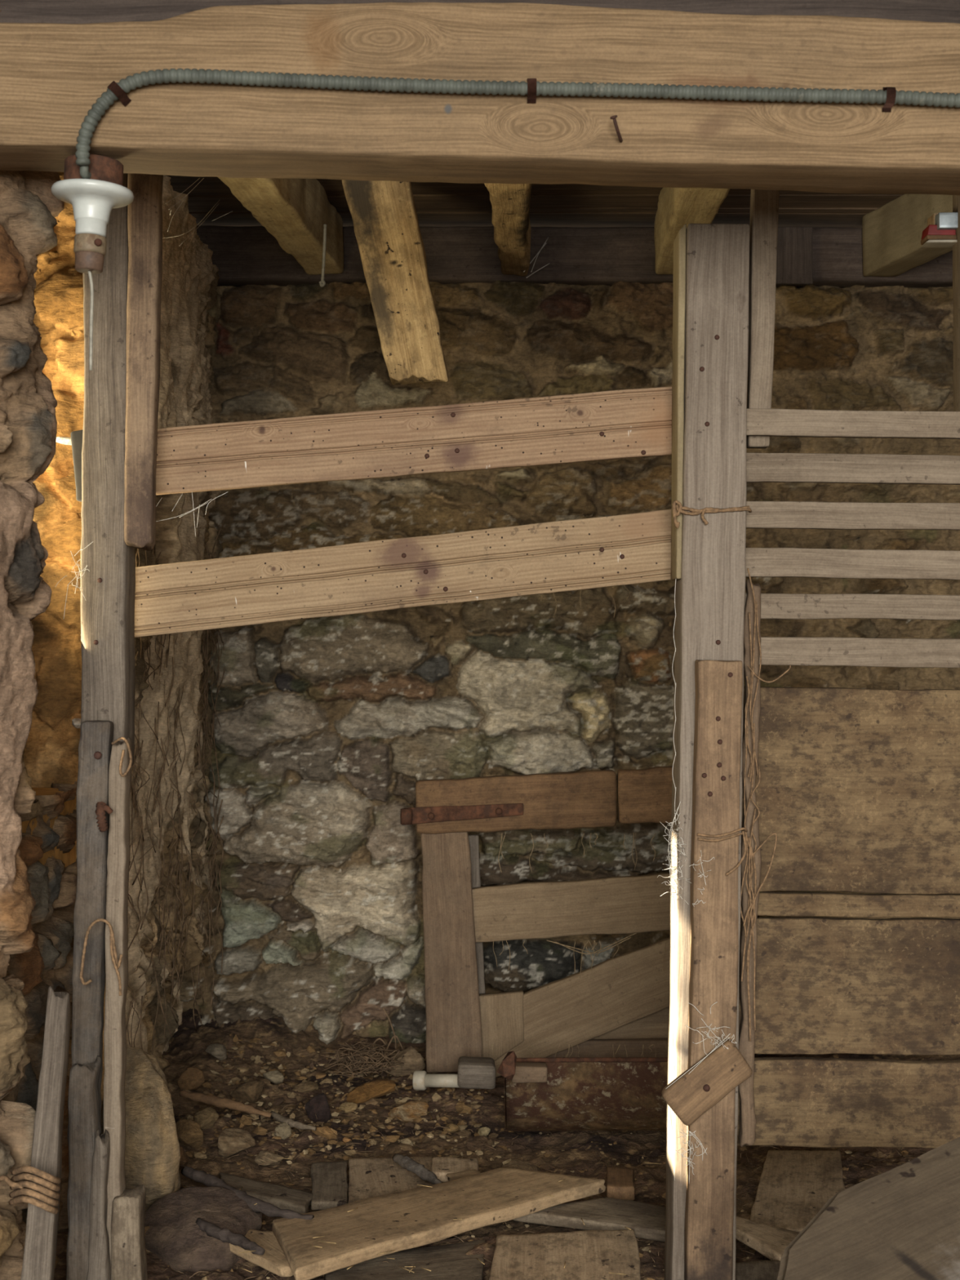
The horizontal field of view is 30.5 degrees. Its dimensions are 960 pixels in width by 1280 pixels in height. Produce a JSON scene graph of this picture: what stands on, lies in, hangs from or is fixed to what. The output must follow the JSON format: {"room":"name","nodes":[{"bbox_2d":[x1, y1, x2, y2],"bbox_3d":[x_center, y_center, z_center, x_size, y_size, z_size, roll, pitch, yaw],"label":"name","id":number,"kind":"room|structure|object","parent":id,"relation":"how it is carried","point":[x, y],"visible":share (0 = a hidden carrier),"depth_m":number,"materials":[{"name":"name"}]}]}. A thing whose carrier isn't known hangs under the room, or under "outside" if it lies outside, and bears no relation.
{"room":"farm building","nodes":[
{"label":"farm building","id":0,"kind":"room"},
{"bbox_2d":[0,2,64,1279],"bbox_3d":[-1.056,0.024,2.585,0.682,2.480,0.703,0,0,23],"label":"wall","id":1,"kind":"structure","parent":0,"point":[28,207],"depth_m":2.66,"materials":[{"name":"stone"}]},
{"bbox_2d":[18,986,71,1279],"bbox_3d":[-0.650,0.759,2.642,0.046,0.448,0.241,0,0,-3],"label":"batten","id":2,"kind":"object","parent":1,"relation":"attached to","point":[40,1225],"visible":0.95,"depth_m":2.63,"materials":[{"name":"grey wood"}]},
{"bbox_2d":[0,1165,61,1213],"bbox_3d":[-0.660,0.809,2.592,0.083,0.100,0.132,0,0,-39],"label":"binding","id":3,"kind":"object","parent":2,"relation":"attached to","point":[20,1183],"visible":0.97,"depth_m":2.54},
{"bbox_2d":[0,2,959,195],"bbox_3d":[-0.068,-0.766,2.502,1.626,0.236,0.149,0,0,0],"label":"beam","id":4,"kind":"structure","parent":1,"relation":"attached to","point":[51,74],"depth_m":2.43,"materials":[{"name":"brown wood"}]},
{"bbox_2d":[51,154,133,370],"bbox_3d":[-0.545,-0.527,2.473,0.114,0.295,0.117,0,0,0],"label":"holder","id":5,"kind":"object","parent":4,"relation":"hanging from","point":[93,190],"visible":1,"depth_m":2.45,"materials":[{"name":"ceramic"}]},
{"bbox_2d":[0,0,959,24],"bbox_3d":[-0.076,-0.958,2.625,1.782,0.137,0.057,0,0,0],"label":"plank","id":6,"kind":"object","parent":4,"relation":"on","point":[938,11],"visible":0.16,"depth_m":2.60,"materials":[{"name":"brown wood"}]},
{"bbox_2d":[75,68,959,166],"bbox_3d":[0.093,-0.717,2.415,1.293,0.135,0.031,0,0,0],"label":"conduit","id":7,"kind":"object","parent":4,"relation":"attached to","point":[889,96],"visible":1,"depth_m":2.41,"materials":[{"name":"metal"}]},
{"bbox_2d":[1,781,75,1268],"bbox_3d":[-0.807,0.774,3.220,0.107,0.980,1.000,0,0,0],"label":"wall","id":8,"kind":"structure","parent":0,"point":[51,960],"depth_m":3.21,"materials":[{"name":"stone"}]},
{"bbox_2d":[21,787,75,866],"bbox_3d":[-1.105,0.369,3.240,0.590,0.150,0.760,0,0,0],"label":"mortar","id":9,"kind":"structure","parent":8,"relation":"attached to","point":[68,858],"depth_m":3.40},
{"bbox_2d":[23,170,223,1097],"bbox_3d":[-1.012,0.104,4.331,0.662,2.320,1.751,0,0,0],"label":"wall","id":10,"kind":"structure","parent":0,"point":[188,277],"depth_m":4.07,"materials":[{"name":"stone"}]},
{"bbox_2d":[126,505,225,1054],"bbox_3d":[-0.738,0.363,4.335,0.038,1.428,1.414,0,0,0],"label":"hanging roots","id":11,"kind":"object","parent":10,"relation":"hanging from","point":[205,661],"visible":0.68,"depth_m":4.27},
{"bbox_2d":[53,1008,959,1279],"bbox_3d":[0.300,1.115,3.425,3.300,0.161,3.650,0,0,0],"label":"floor","id":12,"kind":"structure","parent":0,"point":[187,1048],"depth_m":4.05,"materials":[{"name":"soil"}]},
{"bbox_2d":[65,1053,100,1279],"bbox_3d":[-0.672,0.913,2.976,0.058,0.425,0.055,1,0,0],"label":"wooden post","id":13,"kind":"object","parent":12,"relation":"on","point":[84,1091],"visible":0.91,"depth_m":2.95,"materials":[{"name":"grey wood"}]},
{"bbox_2d":[85,1128,109,1279],"bbox_3d":[-0.642,0.970,2.956,0.039,0.298,0.035,1,0,0],"label":"stake","id":14,"kind":"object","parent":12,"relation":"on","point":[98,1259],"visible":1,"depth_m":2.94,"materials":[{"name":"grey wood"}]},
{"bbox_2d":[80,173,135,764],"bbox_3d":[-0.649,-0.341,3.081,0.081,1.132,0.092,0,0,0],"label":"post","id":15,"kind":"object","parent":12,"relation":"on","point":[108,615],"visible":0.59,"depth_m":3.04,"materials":[{"name":"grey wood"}]},
{"bbox_2d":[71,430,82,502],"bbox_3d":[-0.711,-0.311,3.144,0.033,0.128,0.032,0,0,1],"label":"wedge","id":16,"kind":"object","parent":15,"relation":"attached to","point":[77,437],"visible":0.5,"depth_m":3.13,"materials":[{"name":"grey wood"}]},
{"bbox_2d":[67,719,113,1134],"bbox_3d":[-0.666,0.504,3.007,0.059,0.736,0.047,2,0,0],"label":"plank","id":17,"kind":"object","parent":15,"relation":"attached to","point":[92,783],"visible":0.7,"depth_m":2.99,"materials":[{"name":"grey wood"}]},
{"bbox_2d":[94,801,112,831],"bbox_3d":[-0.630,0.296,2.943,0.031,0.051,0.024,0,0,0],"label":"pin","id":18,"kind":"object","parent":17,"relation":"attached to","point":[101,807],"visible":1,"depth_m":2.94,"materials":[{"name":"metal"}]},
{"bbox_2d":[124,173,164,551],"bbox_3d":[-0.581,-0.527,3.040,0.057,0.743,0.053,1,0,0],"label":"board","id":19,"kind":"object","parent":15,"relation":"attached to","point":[145,212],"visible":0.84,"depth_m":3.02,"materials":[{"name":"brown wood"}]},
{"bbox_2d":[103,737,130,1279],"bbox_3d":[-0.620,0.648,2.997,0.036,0.964,0.051,1,0,0],"label":"wooden pole","id":20,"kind":"object","parent":12,"relation":"on","point":[118,852],"visible":0.81,"depth_m":2.98,"materials":[{"name":"brown wood"}]},
{"bbox_2d":[79,918,123,995],"bbox_3d":[-0.635,0.529,2.939,0.074,0.131,0.026,0,0,0],"label":"loop","id":21,"kind":"object","parent":20,"relation":"attached to","point":[113,953],"visible":1,"depth_m":2.93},
{"bbox_2d":[111,737,132,777],"bbox_3d":[-0.602,0.196,2.947,0.036,0.068,0.020,0,0,0],"label":"rope loop","id":22,"kind":"object","parent":20,"relation":"attached to","point":[119,739],"visible":1,"depth_m":2.94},
{"bbox_2d":[110,1184,147,1279],"bbox_3d":[-0.596,1.029,2.989,0.054,0.192,0.063,0,0,0],"label":"stake","id":23,"kind":"object","parent":12,"relation":"on","point":[128,1246],"visible":0.99,"depth_m":2.96,"materials":[{"name":"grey wood"}]},
{"bbox_2d":[102,1046,180,1210],"bbox_3d":[-0.687,1.000,3.536,0.153,0.347,0.276,0,0,-21],"label":"boulder","id":24,"kind":"object","parent":12,"relation":"on","point":[152,1145],"visible":0.47,"depth_m":3.43,"materials":[{"name":"stone"}]},
{"bbox_2d":[175,1118,203,1147],"bbox_3d":[-0.660,1.123,3.974,0.074,0.075,0.063,0,0,0],"label":"stone","id":25,"kind":"object","parent":12,"relation":"on","point":[191,1132],"visible":0.89,"depth_m":3.96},
{"bbox_2d":[177,1066,204,1091],"bbox_3d":[-0.717,1.093,4.368,0.069,0.064,0.043,0,0,0],"label":"stone","id":26,"kind":"object","parent":12,"relation":"on","point":[193,1077],"visible":0.92,"depth_m":4.36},
{"bbox_2d":[145,1186,262,1272],"bbox_3d":[-0.544,1.176,3.370,0.251,0.218,0.260,0,0,0],"label":"boulder","id":27,"kind":"object","parent":12,"relation":"on","point":[173,1234],"visible":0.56,"depth_m":3.31,"materials":[{"name":"stone"}]},
{"bbox_2d":[194,1106,218,1129],"bbox_3d":[-0.642,1.113,4.079,0.052,0.054,0.064,0,0,-33],"label":"stone","id":28,"kind":"object","parent":12,"relation":"on","point":[206,1117],"visible":0.88,"depth_m":4.06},
{"bbox_2d":[204,1043,227,1060],"bbox_3d":[-0.706,1.102,4.703,0.061,0.041,0.049,0,0,0],"label":"stone","id":29,"kind":"object","parent":12,"relation":"on","point":[219,1051],"visible":1,"depth_m":4.69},
{"bbox_2d":[217,1127,255,1157],"bbox_3d":[-0.541,1.125,3.917,0.083,0.063,0.065,0,0,0],"label":"stone","id":30,"kind":"object","parent":12,"relation":"on","point":[231,1141],"visible":1,"depth_m":3.89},
{"bbox_2d":[231,1080,265,1102],"bbox_3d":[-0.578,1.125,4.372,0.083,0.060,0.064,0,0,0],"label":"stone","id":31,"kind":"object","parent":12,"relation":"on","point":[250,1091],"visible":0.98,"depth_m":4.36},
{"bbox_2d":[231,1229,293,1276],"bbox_3d":[-0.388,1.128,3.278,0.126,0.027,0.265,0,0,-41],"label":"plank","id":32,"kind":"object","parent":12,"relation":"on","point":[273,1260],"visible":0.32,"depth_m":3.22,"materials":[{"name":"orange wood"}]},
{"bbox_2d":[195,1218,263,1257],"bbox_3d":[-0.464,1.096,3.235,0.188,0.032,0.032,0,0,43],"label":"stick","id":33,"kind":"object","parent":32,"relation":"on","point":[211,1228],"visible":0.98,"depth_m":3.23,"materials":[{"name":"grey wood"}]},
{"bbox_2d":[217,1171,314,1213],"bbox_3d":[-0.450,1.133,3.604,0.310,0.021,0.083,0,0,35],"label":"plank","id":34,"kind":"object","parent":12,"relation":"on","point":[283,1197],"visible":0.68,"depth_m":3.57,"materials":[{"name":"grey wood"}]},
{"bbox_2d":[254,1151,284,1165],"bbox_3d":[-0.461,1.138,3.854,0.062,0.032,0.040,0,0,16],"label":"stone","id":35,"kind":"object","parent":12,"relation":"on","point":[270,1157],"visible":0.95,"depth_m":3.84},
{"bbox_2d":[262,1070,284,1084],"bbox_3d":[-0.529,1.122,4.499,0.054,0.035,0.038,0,0,25],"label":"stone","id":36,"kind":"object","parent":12,"relation":"on","point":[276,1077],"visible":1,"depth_m":4.49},
{"bbox_2d":[304,1093,331,1122],"bbox_3d":[-0.384,1.128,4.221,0.062,0.079,0.052,0,0,-23],"label":"stone","id":37,"kind":"object","parent":12,"relation":"on","point":[318,1104],"visible":0.94,"depth_m":4.21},
{"bbox_2d":[310,1160,347,1211],"bbox_3d":[-0.313,1.135,3.663,0.077,0.020,0.294,0,0,-5],"label":"plank","id":38,"kind":"object","parent":12,"relation":"on","point":[329,1179],"visible":0.91,"depth_m":3.64,"materials":[{"name":"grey wood"}]},
{"bbox_2d":[318,1008,404,1078],"bbox_3d":[-0.317,1.082,4.670,0.244,0.136,0.370,0,0,0],"label":"nest","id":39,"kind":"object","parent":12,"relation":"on","point":[360,1057],"visible":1,"depth_m":4.62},
{"bbox_2d":[347,1157,431,1203],"bbox_3d":[-0.178,1.135,3.677,0.205,0.023,0.315,0,0,-6],"label":"plank","id":40,"kind":"object","parent":12,"relation":"on","point":[368,1179],"visible":0.49,"depth_m":3.67,"materials":[{"name":"brown wood"}]},
{"bbox_2d":[392,1154,442,1184],"bbox_3d":[-0.126,1.101,3.647,0.027,0.029,0.209,0,0,-32],"label":"stick","id":41,"kind":"object","parent":40,"relation":"on","point":[407,1163],"visible":0.88,"depth_m":3.64,"materials":[{"name":"grey wood"}]},
{"bbox_2d":[431,1157,479,1181],"bbox_3d":[-0.053,1.120,3.714,0.101,0.025,0.126,0,0,-1],"label":"wood offcut","id":42,"kind":"object","parent":40,"relation":"on","point":[441,1167],"visible":0.7,"depth_m":3.71,"materials":[{"name":"brown wood"}]},
{"bbox_2d":[325,1240,484,1279],"bbox_3d":[-0.125,1.149,3.164,0.355,0.022,0.277,0,0,-15],"label":"plank","id":43,"kind":"object","parent":12,"relation":"on","point":[448,1261],"visible":0.68,"depth_m":3.20,"materials":[{"name":"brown wood"}]},
{"bbox_2d":[272,1168,605,1279],"bbox_3d":[-0.100,1.107,3.400,0.752,0.031,0.244,-1,1,-38],"label":"plank","id":44,"kind":"object","parent":12,"relation":"on","point":[403,1220],"visible":0.99,"depth_m":3.35,"materials":[{"name":"orange wood"}]},
{"bbox_2d":[181,1164,313,1218],"bbox_3d":[-0.476,1.087,3.448,0.392,0.039,0.061,0,0,43],"label":"stick","id":45,"kind":"object","parent":44,"relation":"on","point":[266,1208],"visible":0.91,"depth_m":3.39,"materials":[{"name":"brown wood"}]},
{"bbox_2d":[238,1157,661,1275],"bbox_3d":[-0.050,1.079,3.327,0.847,0.002,0.675,0,0,0],"label":"straw","id":46,"kind":"object","parent":44,"relation":"on","point":[277,1157],"visible":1,"depth_m":3.10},
{"bbox_2d":[502,1158,541,1172],"bbox_3d":[0.097,1.162,3.831,0.106,0.043,0.080,0,0,0],"label":"stone","id":47,"kind":"object","parent":12,"relation":"on","point":[514,1164],"visible":0.3,"depth_m":3.84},
{"bbox_2d":[146,1033,912,1279],"bbox_3d":[0.197,1.139,4.029,1.823,0.102,1.776,0,0,0],"label":"gravel","id":48,"kind":"object","parent":12,"relation":"on","point":[406,1144],"visible":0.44,"depth_m":4.24,"materials":[{"name":"gravel"}]},
{"bbox_2d":[179,1089,271,1119],"bbox_3d":[-0.605,1.099,4.158,0.246,0.044,0.030,0,0,23],"label":"stick","id":49,"kind":"object","parent":48,"relation":"on","point":[221,1102],"visible":1,"depth_m":4.15,"materials":[{"name":"brown wood"}]},
{"bbox_2d":[274,1122,291,1140],"bbox_3d":[-0.456,1.132,4.054,0.041,0.037,0.028,0,0,-31],"label":"stone","id":50,"kind":"object","parent":48,"relation":"on","point":[284,1130],"visible":1,"depth_m":4.04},
{"bbox_2d":[271,1111,315,1130],"bbox_3d":[-0.441,1.116,4.074,0.154,0.019,0.032,0,0,43],"label":"stick","id":51,"kind":"object","parent":48,"relation":"on","point":[277,1117],"visible":1,"depth_m":4.05,"materials":[{"name":"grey wood"}]},
{"bbox_2d":[292,1080,318,1092],"bbox_3d":[-0.448,1.149,4.509,0.064,0.027,0.053,0,0,0],"label":"stone","id":52,"kind":"object","parent":48,"relation":"on","point":[305,1086],"visible":1,"depth_m":4.50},
{"bbox_2d":[343,1079,395,1103],"bbox_3d":[-0.279,1.139,4.440,0.136,0.056,0.082,0,0,0],"label":"stone","id":53,"kind":"object","parent":48,"relation":"on","point":[377,1088],"visible":0.96,"depth_m":4.42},
{"bbox_2d":[386,1045,425,1076],"bbox_3d":[-0.199,1.133,4.721,0.105,0.084,0.082,0,0,0],"label":"stone","id":54,"kind":"object","parent":48,"relation":"on","point":[413,1060],"visible":0.74,"depth_m":4.69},
{"bbox_2d":[387,1101,428,1124],"bbox_3d":[-0.177,1.162,4.318,0.103,0.053,0.106,0,0,0],"label":"stone","id":55,"kind":"object","parent":48,"relation":"on","point":[410,1110],"visible":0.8,"depth_m":4.30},
{"bbox_2d":[412,1070,458,1090],"bbox_3d":[-0.104,1.106,4.410,0.125,0.049,0.048,0,0,9],"label":"drain pipe","id":56,"kind":"object","parent":48,"relation":"on","point":[421,1080],"visible":0.93,"depth_m":4.40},
{"bbox_2d":[457,1057,496,1090],"bbox_3d":[-0.007,1.088,4.410,0.094,0.066,0.102,0,0,1],"label":"wood block","id":57,"kind":"object","parent":48,"relation":"on","point":[474,1073],"visible":1,"depth_m":4.36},
{"bbox_2d":[163,1104,900,1279],"bbox_3d":[0.147,1.149,3.691,1.716,0.076,1.234,0,0,0],"label":"litter","id":58,"kind":"object","parent":12,"relation":"on","point":[287,1104],"visible":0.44,"depth_m":3.90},
{"bbox_2d":[400,765,672,1077],"bbox_3d":[0.252,0.744,4.674,0.925,0.836,0.133,0,0,-2],"label":"gate","id":59,"kind":"object","parent":12,"relation":"on","point":[625,1002],"visible":0.76,"depth_m":4.65,"materials":[{"name":"brown wood"}]},
{"bbox_2d":[491,583,666,1057],"bbox_3d":[0.261,0.495,4.550,0.461,1.308,0.002,0,0,0],"label":"thread","id":60,"kind":"object","parent":59,"relation":"hanging from","point":[637,584],"visible":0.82,"depth_m":4.55},
{"bbox_2d":[488,1228,640,1279],"bbox_3d":[0.152,1.126,3.131,0.274,0.028,0.416,0,0,3],"label":"plank","id":61,"kind":"object","parent":12,"relation":"on","point":[590,1255],"visible":0.99,"depth_m":3.18,"materials":[{"name":"brown wood"}]},
{"bbox_2d":[503,1057,668,1131],"bbox_3d":[0.376,1.082,4.178,0.636,0.121,0.261,0,0,0],"label":"trough","id":62,"kind":"object","parent":12,"relation":"on","point":[619,1093],"visible":0.57,"depth_m":4.25,"materials":[{"name":"metal"}]},
{"bbox_2d":[496,1050,516,1079],"bbox_3d":[0.061,0.974,4.029,0.047,0.065,0.019,0,0,0],"label":"flake","id":63,"kind":"object","parent":62,"relation":"on","point":[507,1068],"visible":1,"depth_m":4.03,"materials":[{"name":"metal"}]},
{"bbox_2d":[511,1061,546,1082],"bbox_3d":[0.119,1.038,4.225,0.085,0.042,0.051,1,0,0],"label":"wood block","id":64,"kind":"object","parent":62,"relation":"in","point":[524,1071],"visible":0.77,"depth_m":4.20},
{"bbox_2d":[510,1196,665,1242],"bbox_3d":[0.277,1.129,3.435,0.414,0.025,0.149,-1,1,27],"label":"plank","id":65,"kind":"object","parent":12,"relation":"on","point":[647,1220],"visible":0.56,"depth_m":3.42,"materials":[{"name":"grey wood"}]},
{"bbox_2d":[605,1165,634,1200],"bbox_3d":[0.291,1.129,3.655,0.061,0.032,0.145,0,0,4],"label":"wood offcut","id":66,"kind":"object","parent":12,"relation":"on","point":[620,1179],"visible":0.94,"depth_m":3.61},
{"bbox_2d":[664,223,749,1279],"bbox_3d":[0.394,0.231,3.099,0.124,1.909,0.124,1,0,0],"label":"post","id":67,"kind":"object","parent":12,"relation":"on","point":[709,593],"depth_m":3.04,"materials":[{"name":"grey wood"}]},
{"bbox_2d":[134,508,671,637],"bbox_3d":[-0.123,-0.121,3.158,1.099,0.244,0.024,0,0,0],"label":"board","id":68,"kind":"object","parent":67,"relation":"attached to","point":[634,548],"visible":0.85,"depth_m":3.15,"materials":[{"name":"brown wood"}]},
{"bbox_2d":[156,386,672,494],"bbox_3d":[-0.106,-0.359,3.157,1.064,0.205,0.023,0,0,0],"label":"board","id":69,"kind":"object","parent":67,"relation":"attached to","point":[631,424],"visible":0.78,"depth_m":3.15,"materials":[{"name":"brown wood"}]},
{"bbox_2d":[657,580,714,1070],"bbox_3d":[0.358,0.318,3.015,0.100,0.848,0.061,0,0,45],"label":"cobweb","id":70,"kind":"object","parent":67,"relation":"attached to","point":[671,825],"visible":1,"depth_m":3.03},
{"bbox_2d":[671,499,751,528],"bbox_3d":[0.403,-0.217,3.042,0.143,0.050,0.030,0,0,-4],"label":"twine","id":71,"kind":"object","parent":67,"relation":"attached to","point":[677,505],"visible":1,"depth_m":3.03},
{"bbox_2d":[684,660,743,1279],"bbox_3d":[0.399,0.600,3.013,0.079,1.131,0.054,1,0,0],"label":"board","id":72,"kind":"object","parent":67,"relation":"attached to","point":[717,744],"visible":0.91,"depth_m":2.99,"materials":[{"name":"brown wood"}]},
{"bbox_2d":[661,1038,753,1125],"bbox_3d":[0.384,0.746,2.970,0.154,0.144,0.042,0,0,-2],"label":"block","id":73,"kind":"object","parent":72,"relation":"attached to","point":[722,1071],"visible":1,"depth_m":2.96,"materials":[{"name":"brown wood"}]},
{"bbox_2d":[665,1001,737,1088],"bbox_3d":[0.371,0.683,2.965,0.120,0.141,0.050,0,0,0],"label":"cobweb","id":74,"kind":"object","parent":73,"relation":"attached to","point":[708,1036],"visible":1,"depth_m":2.95},
{"bbox_2d":[697,827,747,875],"bbox_3d":[0.414,0.359,2.986,0.089,0.082,0.018,0,0,-9],"label":"twine","id":75,"kind":"object","parent":72,"relation":"attached to","point":[734,868],"visible":1,"depth_m":2.98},
{"bbox_2d":[737,577,761,1146],"bbox_3d":[0.471,0.389,3.084,0.040,0.997,0.037,1,0,0],"label":"batten","id":76,"kind":"object","parent":67,"relation":"attached to","point":[748,1100],"visible":0.72,"depth_m":3.07,"materials":[{"name":"brown wood"}]},
{"bbox_2d":[746,191,779,448],"bbox_3d":[0.505,-0.612,3.143,0.049,0.539,0.037,2,0,0],"label":"batten","id":77,"kind":"object","parent":67,"relation":"attached to","point":[765,205],"visible":0.73,"depth_m":3.12,"materials":[{"name":"brown wood"}]},
{"bbox_2d":[740,568,791,1041],"bbox_3d":[0.495,0.287,3.055,0.088,0.823,0.016,0,0,0],"label":"twine","id":78,"kind":"object","parent":67,"relation":"hanging from","point":[751,903],"visible":0.99,"depth_m":3.05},
{"bbox_2d":[737,1057,959,1147],"bbox_3d":[0.687,0.820,3.123,0.493,0.157,0.029,0,0,0],"label":"plank","id":79,"kind":"object","parent":67,"relation":"attached to","point":[801,1101],"visible":0.77,"depth_m":3.11,"materials":[{"name":"brown wood"}]},
{"bbox_2d":[738,916,959,1055],"bbox_3d":[0.687,0.614,3.123,0.493,0.243,0.029,1,0,0],"label":"wooden panel","id":80,"kind":"object","parent":67,"relation":"attached to","point":[824,984],"visible":0.76,"depth_m":3.11,"materials":[{"name":"brown wood"}]},
{"bbox_2d":[741,687,959,893],"bbox_3d":[0.687,0.268,3.122,0.493,0.364,0.029,1,0,0],"label":"wooden panel","id":81,"kind":"object","parent":67,"relation":"attached to","point":[859,789],"visible":0.76,"depth_m":3.11,"materials":[{"name":"brown wood"}]},
{"bbox_2d":[744,547,959,580],"bbox_3d":[0.665,-0.134,3.110,0.447,0.053,0.022,1,0,0],"label":"slat","id":82,"kind":"object","parent":67,"relation":"attached to","point":[785,563],"visible":0.82,"depth_m":3.10,"materials":[{"name":"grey wood"}]},
{"bbox_2d":[744,593,959,620],"bbox_3d":[0.674,-0.059,3.110,0.428,0.046,0.022,0,0,0],"label":"slat","id":83,"kind":"object","parent":67,"relation":"attached to","point":[774,606],"visible":0.85,"depth_m":3.10,"materials":[{"name":"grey wood"}]},
{"bbox_2d":[745,500,959,529],"bbox_3d":[0.664,-0.220,3.110,0.447,0.049,0.022,0,0,0],"label":"slat","id":84,"kind":"object","parent":67,"relation":"attached to","point":[765,513],"visible":0.8,"depth_m":3.10,"materials":[{"name":"brown wood"}]},
{"bbox_2d":[746,453,959,484],"bbox_3d":[0.664,-0.302,3.111,0.449,0.052,0.022,1,0,0],"label":"slat","id":85,"kind":"object","parent":67,"relation":"attached to","point":[851,468],"visible":0.84,"depth_m":3.10,"materials":[{"name":"brown wood"}]},
{"bbox_2d":[746,408,959,439],"bbox_3d":[0.665,-0.382,3.110,0.446,0.049,0.022,1,0,0],"label":"slat","id":86,"kind":"object","parent":67,"relation":"attached to","point":[760,422],"visible":0.82,"depth_m":3.10,"materials":[{"name":"brown wood"}]},
{"bbox_2d":[755,892,959,917],"bbox_3d":[0.688,0.469,3.123,0.492,0.043,0.028,1,0,0],"label":"plank","id":87,"kind":"object","parent":67,"relation":"attached to","point":[851,904],"visible":0.84,"depth_m":3.11,"materials":[{"name":"brown wood"}]},
{"bbox_2d":[757,635,959,666],"bbox_3d":[0.673,0.021,3.110,0.431,0.052,0.022,1,0,0],"label":"slat","id":88,"kind":"object","parent":67,"relation":"attached to","point":[781,650],"visible":0.81,"depth_m":3.10,"materials":[{"name":"brown wood"}]},
{"bbox_2d":[736,1259,779,1279],"bbox_3d":[0.500,1.132,3.090,0.121,0.024,0.231,0,0,9],"label":"plank","id":89,"kind":"object","parent":12,"relation":"on","point":[759,1269],"visible":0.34,"depth_m":3.13,"materials":[{"name":"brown wood"}]},
{"bbox_2d":[736,1216,798,1260],"bbox_3d":[0.547,1.124,3.316,0.113,0.025,0.258,0,0,-22],"label":"plank","id":90,"kind":"object","parent":12,"relation":"on","point":[771,1242],"visible":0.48,"depth_m":3.28,"materials":[{"name":"brown wood"}]},
{"bbox_2d":[750,1150,844,1233],"bbox_3d":[0.663,1.134,3.624,0.194,0.023,0.569,0,0,11],"label":"plank","id":91,"kind":"object","parent":12,"relation":"on","point":[793,1187],"visible":0.74,"depth_m":3.62,"materials":[{"name":"brown wood"}]},
{"bbox_2d":[952,195,959,411],"bbox_3d":[0.923,-0.647,3.225,0.073,0.497,0.172,1,0,0],"label":"batten","id":92,"kind":"object","parent":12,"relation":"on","point":[956,198],"visible":0.64,"depth_m":3.28,"materials":[{"name":"brown wood"}]},
{"bbox_2d":[920,212,958,248],"bbox_3d":[0.897,-0.771,3.310,0.132,0.061,0.080,0,0,0],"label":"box","id":93,"kind":"object","parent":92,"relation":"attached to","point":[940,232],"visible":0.96,"depth_m":3.28,"materials":[{"name":"cardboard"}]},
{"bbox_2d":[164,173,903,228],"bbox_3d":[0.350,-1.252,1.850,3.500,0.109,6.900,0,0,0],"label":"ceiling","id":94,"kind":"structure","parent":0,"point":[437,203],"depth_m":4.88,"materials":[{"name":"brown wood"}]},
{"bbox_2d":[218,175,343,275],"bbox_3d":[-0.502,-1.120,4.347,0.121,0.169,1.307,0,0,5],"label":"joist","id":95,"kind":"object","parent":94,"relation":"attached to","point":[294,211],"visible":0.52,"depth_m":4.47,"materials":[{"name":"brown wood"}]},
{"bbox_2d":[319,224,326,287],"bbox_3d":[-0.406,-0.994,4.548,0.020,0.163,0.014,0,0,0],"label":"twine","id":96,"kind":"object","parent":95,"relation":"hanging from","point":[322,282],"visible":1,"depth_m":4.55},
{"bbox_2d":[340,179,449,384],"bbox_3d":[-0.217,-0.949,4.341,0.164,0.606,0.348,0,0,32],"label":"plank","id":97,"kind":"object","parent":94,"relation":"hanging from","point":[384,212],"visible":0.81,"depth_m":4.33,"materials":[{"name":"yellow wood"}]},
{"bbox_2d":[653,187,728,274],"bbox_3d":[0.530,-1.127,4.296,0.134,0.168,1.401,0,-1,1],"label":"joist","id":98,"kind":"object","parent":94,"relation":"attached to","point":[677,206],"visible":0.32,"depth_m":4.41,"materials":[{"name":"brown wood"}]},
{"bbox_2d":[862,193,952,276],"bbox_3d":[1.249,-1.126,4.547,0.132,0.174,0.950,0,-1,-14],"label":"joist","id":99,"kind":"object","parent":94,"relation":"attached to","point":[891,234],"visible":0.68,"depth_m":4.79,"materials":[{"name":"wood"}]},
{"bbox_2d":[173,280,959,1055],"bbox_3d":[0.450,0.120,5.058,3.002,2.288,0.226,0,0,-1],"label":"wall","id":100,"kind":"structure","parent":0,"point":[329,727],"depth_m":5.04,"materials":[{"name":"stone"}]},
{"bbox_2d":[195,224,368,286],"label":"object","id":101,"kind":"object","parent":100,"relation":"on","point":[248,255],"depth_m":5.00,"materials":[{"name":"brown wood"}]},
{"bbox_2d":[485,182,533,275],"bbox_3d":[0.073,-1.117,4.296,0.126,0.174,1.400,0,0,2],"label":"joist","id":102,"kind":"object","parent":100,"relation":"on","point":[513,203],"visible":0.42,"depth_m":4.35,"materials":[{"name":"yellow wood"}]},
{"bbox_2d":[419,226,673,285],"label":"wall plate","id":103,"kind":"object","parent":100,"relation":"on","point":[455,255],"depth_m":5.00,"materials":[{"name":"brown wood"}]},
{"bbox_2d":[811,227,952,288],"label":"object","id":104,"kind":"object","parent":100,"relation":"on","point":[837,261],"depth_m":5.00,"materials":[{"name":"brown wood"}]},
{"bbox_2d":[776,226,813,284],"bbox_3d":[0.865,-1.087,4.980,0.153,0.161,0.022,0,0,0],"label":"board","id":105,"kind":"object","parent":104,"relation":"attached to","point":[795,244],"visible":0.54,"depth_m":4.97,"materials":[{"name":"brown wood"}]},
{"bbox_2d":[775,1136,959,1279],"bbox_3d":[0.563,0.813,2.418,0.287,0.201,0.523,0,0,16],"label":"wooden board","id":106,"kind":"object","parent":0,"point":[902,1222],"visible":1,"depth_m":2.38,"materials":[{"name":"brown wood"}]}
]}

